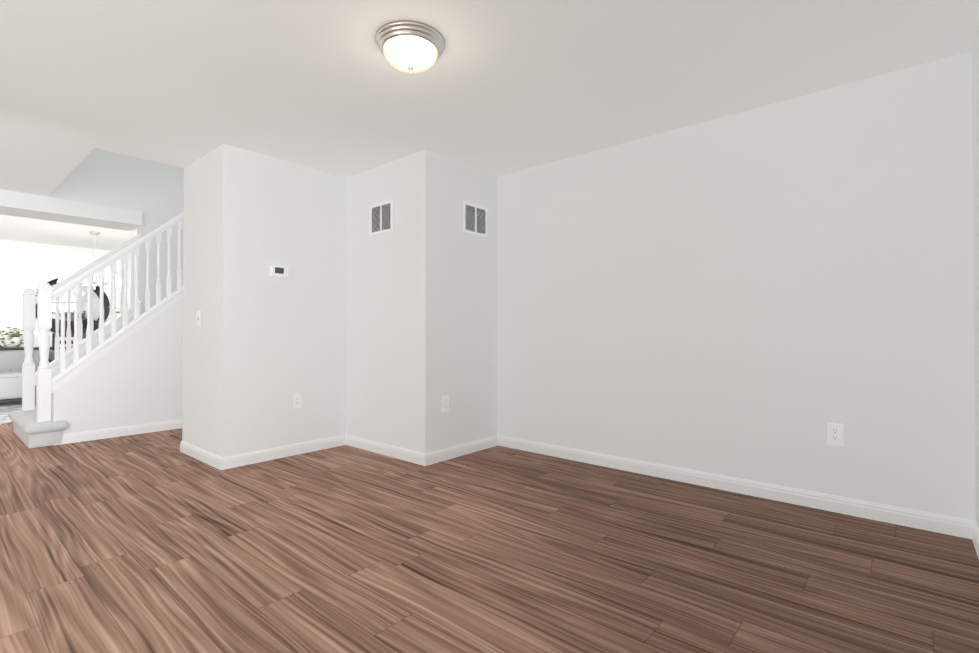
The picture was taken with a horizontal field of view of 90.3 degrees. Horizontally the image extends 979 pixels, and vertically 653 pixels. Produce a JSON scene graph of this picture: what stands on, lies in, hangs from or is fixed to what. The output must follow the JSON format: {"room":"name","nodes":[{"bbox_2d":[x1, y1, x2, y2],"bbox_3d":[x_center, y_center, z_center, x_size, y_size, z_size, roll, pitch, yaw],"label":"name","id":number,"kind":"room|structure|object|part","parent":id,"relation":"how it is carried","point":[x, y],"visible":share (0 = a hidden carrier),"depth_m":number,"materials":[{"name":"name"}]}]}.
{"room":"empty living room","nodes":[
{"label":"empty living room","id":0,"kind":"room"},
{"bbox_2d":[0,189,141,230],"bbox_3d":[-5.859,-1.286,4.031,0.500,0.165,4.887,0,-1,40],"label":"header beam","id":1,"kind":"structure","parent":0,"point":[20,204],"depth_m":5.28,"materials":[{"name":"paint"}]},
{"bbox_2d":[0,398,978,652],"bbox_3d":[-3.766,1.118,3.498,11.053,0.100,6.820,0,-1,40],"label":"floor","id":2,"kind":"structure","parent":0,"point":[156,542],"depth_m":2.18,"materials":[{"name":"wood"}]},
{"bbox_2d":[0,399,35,423],"bbox_3d":[-6.091,1.088,6.516,2.500,0.008,4.000,0,-1,40],"label":"area rug","id":3,"kind":"object","parent":2,"relation":"on","point":[7,407],"visible":0.11,"depth_m":6.44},
{"bbox_2d":[0,377,21,399],"bbox_3d":[-6.931,0.873,6.688,0.660,0.418,1.070,0,-1,40],"label":"ottoman","id":4,"kind":"object","parent":3,"relation":"on","point":[10,388],"depth_m":6.65,"materials":[{"name":"white fabric"}]},
{"bbox_2d":[0,371,36,406],"bbox_3d":[-6.144,0.586,6.335,0.420,0.990,0.430,0,-1,40],"label":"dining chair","id":5,"kind":"object","parent":3,"relation":"on","point":[10,374],"visible":0.25,"depth_m":6.20,"materials":[{"name":"white wood"}]},
{"bbox_2d":[48,350,54,362],"bbox_3d":[-5.434,0.713,7.168,0.960,0.750,1.600,0,-1,40],"label":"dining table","id":6,"kind":"object","parent":3,"relation":"on","point":[51,355],"visible":0.12,"depth_m":6.66,"materials":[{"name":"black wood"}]},
{"bbox_2d":[52,333,85,349],"bbox_3d":[-6.266,0.594,7.326,0.430,0.990,0.420,0,-1,40],"label":"dining chair","id":7,"kind":"object","parent":3,"relation":"on","point":[53,340],"visible":0.04,"depth_m":7.30,"materials":[{"name":"black wood"}]},
{"bbox_2d":[0,327,72,372],"bbox_3d":[-6.785,0.554,7.965,0.440,1.080,2.130,0,-1,40],"label":"credenza","id":8,"kind":"object","parent":2,"relation":"on","point":[12,354],"visible":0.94,"depth_m":7.32,"materials":[{"name":"white wood"}]},
{"bbox_2d":[8,212,182,447],"bbox_3d":[-3.547,-0.783,5.702,1.200,3.737,2.865,0,-1,40],"label":"staircase","id":9,"kind":"structure","parent":2,"relation":"on","point":[124,368],"depth_m":4.86,"materials":[{"name":"paint"}]},
{"bbox_3d":[-3.480,-0.324,5.773,1.045,2.821,2.664,0,-1,40],"label":"knee panel","id":10,"kind":"part","parent":9,"relation":"part of","materials":[{"name":"paint"}]},
{"bbox_2d":[0,23,978,528],"bbox_3d":[-3.766,-1.432,3.519,11.053,5.000,6.820,0,-1,40],"label":"wall","id":11,"kind":"structure","parent":0,"point":[768,293],"depth_m":3.62,"materials":[{"name":"paint"}]},
{"bbox_2d":[35,278,109,333],"bbox_3d":[-6.949,-0.334,8.125,0.022,0.988,0.988,0,-1,40],"label":"mirror","id":12,"kind":"object","parent":11,"relation":"attached to","point":[96,303],"visible":0.33,"depth_m":8.23,"materials":[{"name":"black mirror"}]},
{"bbox_2d":[54,419,181,444],"bbox_3d":[-3.054,1.038,5.445,0.014,0.092,2.734,0,-1,40],"label":"baseboard","id":13,"kind":"structure","parent":11,"relation":"attached to","point":[83,436],"depth_m":4.77,"materials":[{"name":"white paint"}]},
{"bbox_2d":[197,311,200,325],"bbox_3d":[-2.364,-0.064,3.947,0.076,0.126,0.018,0,-1,40],"label":"switch plate","id":14,"kind":"object","parent":11,"relation":"attached to","point":[198,318],"visible":1,"depth_m":3.94,"materials":[{"name":"white plastic"}]},
{"bbox_2d":[180,441,217,466],"bbox_3d":[-2.325,1.025,3.908,0.810,0.092,0.014,0,-1,40],"label":"baseboard","id":15,"kind":"structure","parent":11,"relation":"attached to","point":[202,455],"depth_m":3.91,"materials":[{"name":"white paint"}]},
{"bbox_2d":[270,265,288,277],"bbox_3d":[-1.708,-0.446,3.968,0.028,0.094,0.152,0,-1,40],"label":"thermostat","id":16,"kind":"object","parent":11,"relation":"attached to","point":[279,271],"visible":1,"depth_m":3.95,"materials":[{"name":"white plastic"}]},
{"bbox_2d":[214,434,345,469],"bbox_3d":[-1.654,1.026,4.032,0.014,0.092,1.075,0,-1,40],"label":"baseboard","id":17,"kind":"structure","parent":11,"relation":"attached to","point":[222,463],"depth_m":3.95,"materials":[{"name":"white paint"}]},
{"bbox_2d":[293,393,301,408],"bbox_3d":[-1.612,0.625,4.088,0.008,0.126,0.076,0,-1,40],"label":"duplex electrical outlet","id":18,"kind":"object","parent":11,"relation":"attached to","point":[297,400],"visible":1,"depth_m":4.09,"materials":[{"name":"white plastic"}]},
{"bbox_2d":[370,200,392,235],"bbox_3d":[-0.920,-0.917,4.122,0.310,0.262,0.011,0,-1,40],"label":"air vent","id":19,"kind":"object","parent":11,"relation":"in","point":[381,217],"visible":1,"depth_m":4.12,"materials":[{"name":"white metal"}]},
{"bbox_2d":[346,434,429,465],"bbox_3d":[-0.886,1.026,4.076,1.045,0.092,0.014,0,-1,40],"label":"baseboard","id":20,"kind":"structure","parent":11,"relation":"attached to","point":[400,453],"depth_m":4.01,"materials":[{"name":"white paint"}]},
{"bbox_2d":[442,396,448,411],"bbox_3d":[-0.353,0.622,3.914,0.008,0.126,0.076,0,-1,40],"label":"duplex electrical outlet","id":21,"kind":"object","parent":11,"relation":"attached to","point":[445,403],"visible":1,"depth_m":3.91,"materials":[{"name":"white plastic"}]},
{"bbox_2d":[430,435,497,464],"bbox_3d":[-0.206,1.026,4.080,0.014,0.092,0.840,0,-1,40],"label":"baseboard","id":22,"kind":"structure","parent":11,"relation":"attached to","point":[448,453],"depth_m":4.05,"materials":[{"name":"white paint"}]},
{"bbox_2d":[463,201,487,236],"bbox_3d":[-0.117,-0.922,4.202,0.011,0.262,0.310,0,-1,40],"label":"air vent","id":23,"kind":"object","parent":11,"relation":"in","point":[474,217],"visible":1,"depth_m":4.20,"materials":[{"name":"white metal"}]},
{"bbox_2d":[498,435,965,537],"bbox_3d":[1.231,1.021,3.426,3.049,0.092,0.014,0,-1,40],"label":"baseboard","id":24,"kind":"structure","parent":11,"relation":"attached to","point":[945,524],"depth_m":3.01,"materials":[{"name":"white paint"}]},
{"bbox_2d":[827,423,842,446],"bbox_3d":[1.982,0.620,2.793,0.076,0.126,0.008,0,-1,40],"label":"duplex electrical outlet","id":25,"kind":"object","parent":11,"relation":"attached to","point":[834,434],"visible":1,"depth_m":2.79,"materials":[{"name":"white plastic"}]},
{"bbox_2d":[966,519,978,558],"bbox_3d":[0.316,0.993,-0.035,0.015,0.092,6.470,0,-1,40],"label":"baseboard","id":26,"kind":"structure","parent":11,"relation":"attached to","point":[972,531],"depth_m":2.39,"materials":[{"name":"white paint"}]},
{"bbox_2d":[0,0,978,250],"bbox_3d":[-3.766,-2.702,3.530,11.053,2.660,6.820,0,-1,40],"label":"ceiling","id":27,"kind":"structure","parent":0,"point":[498,88],"depth_m":2.66,"materials":[{"name":"paint"}]},
{"bbox_2d":[57,272,68,282],"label":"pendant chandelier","id":28,"kind":"object","parent":27,"relation":"hanging from","point":[64,275],"depth_m":6.75,"materials":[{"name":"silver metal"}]},
{"bbox_2d":[89,232,99,260],"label":"pendant chandelier","id":29,"kind":"object","parent":27,"relation":"hanging from","point":[93,233],"depth_m":6.95,"materials":[{"name":"silver metal"}]},
{"bbox_2d":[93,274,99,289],"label":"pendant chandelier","id":30,"kind":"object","parent":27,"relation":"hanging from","point":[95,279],"depth_m":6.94,"materials":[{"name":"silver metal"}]},
{"bbox_2d":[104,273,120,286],"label":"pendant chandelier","id":31,"kind":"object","parent":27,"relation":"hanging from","point":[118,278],"depth_m":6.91,"materials":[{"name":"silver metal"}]},
{"bbox_2d":[376,20,444,74],"bbox_3d":[-0.383,-1.302,2.365,0.332,0.159,0.332,0,-1,40],"label":"flush-mount light fixture","id":32,"kind":"object","parent":27,"relation":"attached to","point":[410,47],"visible":1,"depth_m":2.28,"materials":[{"name":"white glass"}]}
]}

